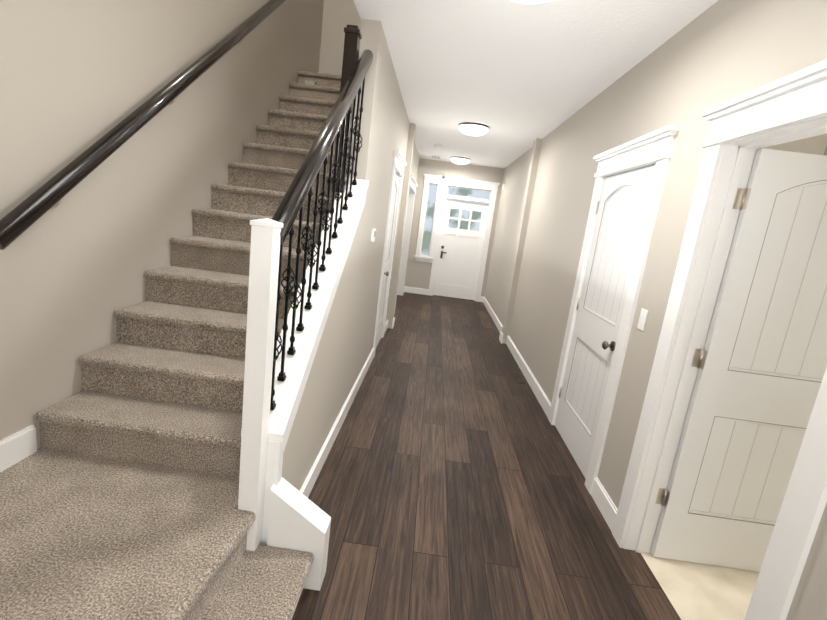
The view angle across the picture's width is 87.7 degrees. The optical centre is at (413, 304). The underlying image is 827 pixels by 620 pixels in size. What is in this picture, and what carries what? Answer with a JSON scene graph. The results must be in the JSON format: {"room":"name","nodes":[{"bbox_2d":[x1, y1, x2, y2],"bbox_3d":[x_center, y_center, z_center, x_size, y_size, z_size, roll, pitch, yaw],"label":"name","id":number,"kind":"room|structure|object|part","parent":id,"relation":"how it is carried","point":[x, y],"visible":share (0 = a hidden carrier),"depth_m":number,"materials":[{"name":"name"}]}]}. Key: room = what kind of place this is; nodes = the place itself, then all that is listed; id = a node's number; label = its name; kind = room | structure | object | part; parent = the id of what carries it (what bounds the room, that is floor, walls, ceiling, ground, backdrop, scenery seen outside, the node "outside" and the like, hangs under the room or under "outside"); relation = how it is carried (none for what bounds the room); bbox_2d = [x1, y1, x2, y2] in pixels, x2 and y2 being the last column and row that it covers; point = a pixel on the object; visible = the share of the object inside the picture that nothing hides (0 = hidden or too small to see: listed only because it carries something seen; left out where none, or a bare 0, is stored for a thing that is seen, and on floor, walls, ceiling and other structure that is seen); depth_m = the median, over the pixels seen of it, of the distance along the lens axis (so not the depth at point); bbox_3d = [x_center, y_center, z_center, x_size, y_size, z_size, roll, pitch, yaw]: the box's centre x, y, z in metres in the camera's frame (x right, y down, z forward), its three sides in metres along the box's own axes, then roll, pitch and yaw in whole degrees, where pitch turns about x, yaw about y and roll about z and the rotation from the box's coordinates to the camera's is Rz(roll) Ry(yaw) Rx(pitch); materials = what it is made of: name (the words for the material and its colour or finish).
{"room":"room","nodes":[
{"label":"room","id":0,"kind":"room"},
{"bbox_2d":[0,0,323,448],"bbox_3d":[-1.426,-1.704,1.989,0.150,5.300,6.800,7,11,2],"label":"wall","id":1,"kind":"structure","parent":0,"point":[78,78],"depth_m":2.08,"materials":[{"name":"beige paint"}]},
{"bbox_2d":[0,425,36,471],"bbox_3d":[-1.718,0.835,0.551,0.016,0.125,2.690,7,11,2],"label":"baseboard","id":2,"kind":"structure","parent":1,"relation":"attached to","point":[17,447],"depth_m":1.79,"materials":[{"name":"white wood"}]},
{"bbox_2d":[0,0,285,249],"bbox_3d":[-1.288,-1.584,2.728,0.107,2.287,2.958,7,11,2],"label":"handrail","id":3,"kind":"object","parent":1,"relation":"attached to","point":[27,213],"depth_m":1.97,"materials":[{"name":"brown wood"}]},
{"bbox_2d":[319,0,361,74],"bbox_3d":[-0.509,-3.739,4.938,0.960,2.260,0.150,7,11,2],"label":"wall","id":4,"kind":"structure","parent":0,"point":[339,16],"depth_m":4.98,"materials":[{"name":"beige paint"}]},
{"bbox_2d":[282,19,419,490],"bbox_3d":[-0.302,-0.898,5.244,0.130,2.740,7.500,7,11,2],"label":"wall","id":5,"kind":"structure","parent":0,"point":[345,346],"depth_m":3.03,"materials":[{"name":"beige paint"}]},
{"bbox_2d":[267,477,330,590],"bbox_3d":[-0.475,0.952,1.797,0.235,0.435,0.100,7,11,2],"label":"trim","id":6,"kind":"structure","parent":5,"relation":"attached to","point":[298,520],"depth_m":1.75,"materials":[{"name":"white wood"}]},
{"bbox_2d":[241,178,368,545],"bbox_3d":[-0.532,0.148,2.370,0.170,1.764,1.451,7,11,2],"label":"trim","id":7,"kind":"structure","parent":5,"relation":"on","point":[289,390],"depth_m":2.04,"materials":[{"name":"white wood"}]},
{"bbox_2d":[300,347,373,497],"bbox_3d":[-0.521,0.806,3.297,0.016,0.125,2.895,7,11,2],"label":"baseboard","id":8,"kind":"structure","parent":5,"relation":"attached to","point":[311,478],"depth_m":2.86,"materials":[{"name":"white wood"}]},
{"bbox_2d":[371,228,375,241],"bbox_3d":[-0.330,-0.566,3.539,0.024,0.110,0.090,7,11,2],"label":"thermostat","id":9,"kind":"object","parent":5,"relation":"attached to","point":[373,232],"visible":1,"depth_m":3.50,"materials":[{"name":"white plastic"}]},
{"bbox_2d":[376,172,398,346],"bbox_3d":[-0.330,-0.486,4.998,0.174,2.012,0.726,7,11,2],"label":"door","id":10,"kind":"structure","parent":5,"relation":"in","point":[388,251],"depth_m":5.12,"materials":[{"name":"white paint"}]},
{"bbox_2d":[373,150,417,358],"bbox_3d":[-0.270,-0.876,6.572,0.230,2.190,4.250,7,11,2],"label":"door frame","id":11,"kind":"structure","parent":5,"relation":"attached to","point":[399,163],"depth_m":5.38,"materials":[{"name":"white wood"}]},
{"bbox_2d":[404,158,503,295],"bbox_3d":[0.813,-1.501,8.967,1.960,2.740,0.150,7,11,2],"label":"wall","id":12,"kind":"structure","parent":0,"point":[418,273],"depth_m":8.78,"materials":[{"name":"beige paint"}]},
{"bbox_2d":[404,286,427,293],"bbox_3d":[0.055,-0.290,9.157,0.520,0.125,0.016,7,11,2],"label":"baseboard","id":13,"kind":"structure","parent":12,"relation":"attached to","point":[406,289],"depth_m":9.15,"materials":[{"name":"white wood"}]},
{"bbox_2d":[420,183,490,255],"bbox_3d":[0.858,-1.676,8.946,1.305,1.500,0.040,7,11,2],"label":"glazing","id":14,"kind":"object","parent":12,"relation":"attached to","point":[451,191],"visible":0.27,"depth_m":8.86,"materials":[{"name":"white"}]},
{"bbox_2d":[414,174,499,301],"bbox_3d":[0.826,-1.350,8.967,1.535,2.450,0.206,7,11,2],"label":"door frame","id":15,"kind":"structure","parent":12,"relation":"attached to","point":[443,182],"depth_m":8.82,"materials":[{"name":"white wood"}]},
{"bbox_2d":[433,199,488,299],"bbox_3d":[0.982,-1.122,9.006,0.886,2.012,0.107,7,11,2],"label":"front door","id":16,"kind":"structure","parent":12,"relation":"in","point":[461,243],"depth_m":9.01,"materials":[{"name":"white wood"}]},
{"bbox_2d":[292,292,680,619],"bbox_3d":[-0.200,0.785,4.236,3.190,0.120,10.500,7,11,2],"label":"floor","id":17,"kind":"structure","parent":0,"point":[449,483],"depth_m":2.46,"materials":[{"name":"brown wood"}]},
{"bbox_2d":[0,25,372,619],"bbox_3d":[-0.854,-0.431,2.199,1.295,2.880,6.487,7,11,2],"label":"staircase","id":18,"kind":"structure","parent":17,"relation":"on","point":[132,487],"depth_m":1.84,"materials":[{"name":"beige carpet"}]},
{"bbox_3d":[-0.442,-0.968,2.149,0.168,1.246,1.486,7,11,2],"label":"rail","id":19,"kind":"part","parent":18,"relation":"part of","materials":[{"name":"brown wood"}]},
{"bbox_2d":[513,372,527,383],"bbox_3d":[1.163,0.801,4.684,0.100,0.006,0.320,7,11,2],"label":"floor vent","id":20,"kind":"object","parent":17,"relation":"in","point":[520,377],"visible":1,"depth_m":4.67,"materials":[{"name":"brown metal"}]},
{"bbox_2d":[354,0,717,168],"bbox_3d":[1.328,-1.933,3.628,5.550,0.300,10.500,7,11,2],"label":"ceiling","id":21,"kind":"structure","parent":0,"point":[517,78],"depth_m":3.04,"materials":[{"name":"white paint"}]},
{"bbox_2d":[450,157,469,164],"bbox_3d":[0.865,-2.656,8.002,0.378,0.104,0.378,7,11,2],"label":"ceiling light","id":22,"kind":"object","parent":21,"relation":"attached to","point":[460,160],"visible":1,"depth_m":7.88,"materials":[{"name":"white glass"}]},
{"bbox_2d":[458,122,488,135],"bbox_3d":[0.733,-2.131,5.285,0.378,0.104,0.378,7,11,2],"label":"ceiling light","id":23,"kind":"object","parent":21,"relation":"attached to","point":[472,129],"visible":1,"depth_m":5.17,"materials":[{"name":"white glass"}]},
{"bbox_2d":[512,0,549,3],"bbox_3d":[0.551,-1.500,2.010,0.378,0.104,0.378,7,11,2],"label":"ceiling light","id":24,"kind":"object","parent":21,"relation":"attached to","point":[530,1],"visible":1,"depth_m":2.09,"materials":[{"name":"white glass"}]},
{"bbox_2d":[484,0,826,619],"bbox_3d":[1.403,-0.419,3.915,0.205,2.740,10.100,7,11,2],"label":"wall","id":25,"kind":"structure","parent":0,"point":[714,54],"depth_m":2.47,"materials":[{"name":"beige paint"}]},
{"bbox_2d":[480,298,502,341],"bbox_3d":[1.401,0.178,7.651,0.020,0.125,3.000,7,11,2],"label":"baseboard","id":26,"kind":"structure","parent":25,"relation":"attached to","point":[498,324],"depth_m":7.36,"materials":[{"name":"white wood"}]},
{"bbox_2d":[506,335,550,417],"bbox_3d":[1.248,0.715,4.863,0.016,0.125,2.345,7,11,2],"label":"baseboard","id":27,"kind":"structure","parent":25,"relation":"attached to","point":[536,388],"depth_m":4.48,"materials":[{"name":"white wood"}]},
{"bbox_2d":[591,477,617,531],"bbox_3d":[1.117,1.166,2.521,0.016,0.125,0.345,7,11,2],"label":"baseboard","id":28,"kind":"structure","parent":25,"relation":"attached to","point":[604,503],"depth_m":2.51,"materials":[{"name":"white wood"}]},
{"bbox_2d":[555,164,655,478],"bbox_3d":[1.300,0.113,3.016,0.174,2.012,0.821,7,11,2],"label":"door","id":29,"kind":"structure","parent":25,"relation":"in","point":[617,228],"depth_m":2.98,"materials":[{"name":"white paint"}]},
{"bbox_2d":[637,308,647,330],"bbox_3d":[1.258,0.084,2.368,0.010,0.115,0.070,7,11,2],"label":"light switch","id":30,"kind":"object","parent":25,"relation":"attached to","point":[642,319],"visible":1,"depth_m":2.36,"materials":[{"name":"white plastic"}]},
{"bbox_2d":[548,59,826,619],"bbox_3d":[1.317,0.165,2.345,0.240,2.190,2.440,7,11,2],"label":"door frame","id":31,"kind":"structure","parent":25,"relation":"attached to","point":[744,127],"depth_m":1.98,"materials":[{"name":"white wood"}]},
{"bbox_2d":[559,188,751,508],"bbox_3d":[1.332,0.134,2.720,0.143,1.602,1.436,7,11,2],"label":"hinges","id":32,"kind":"object","parent":31,"relation":"attached to","point":[740,203],"depth_m":2.04,"materials":[{"name":"silver metal"}]},
{"bbox_2d":[650,148,826,571],"bbox_3d":[1.737,0.365,2.026,0.766,2.012,0.174,7,11,2],"label":"door","id":33,"kind":"structure","parent":25,"relation":"in","point":[758,380],"depth_m":2.01,"materials":[{"name":"white paint"}]},
{"bbox_2d":[641,552,759,619],"bbox_3d":[2.307,1.631,1.567,2.360,0.120,2.420,7,11,2],"label":"floor","id":34,"kind":"structure","parent":0,"point":[695,591],"depth_m":2.06,"materials":[{"name":"tile"}]},
{"bbox_2d":[760,134,826,154],"bbox_3d":[2.574,0.004,2.524,2.310,2.740,0.100,7,11,2],"label":"wall","id":35,"kind":"structure","parent":0,"point":[816,145],"depth_m":2.32,"materials":[{"name":"beige paint"}]}
]}

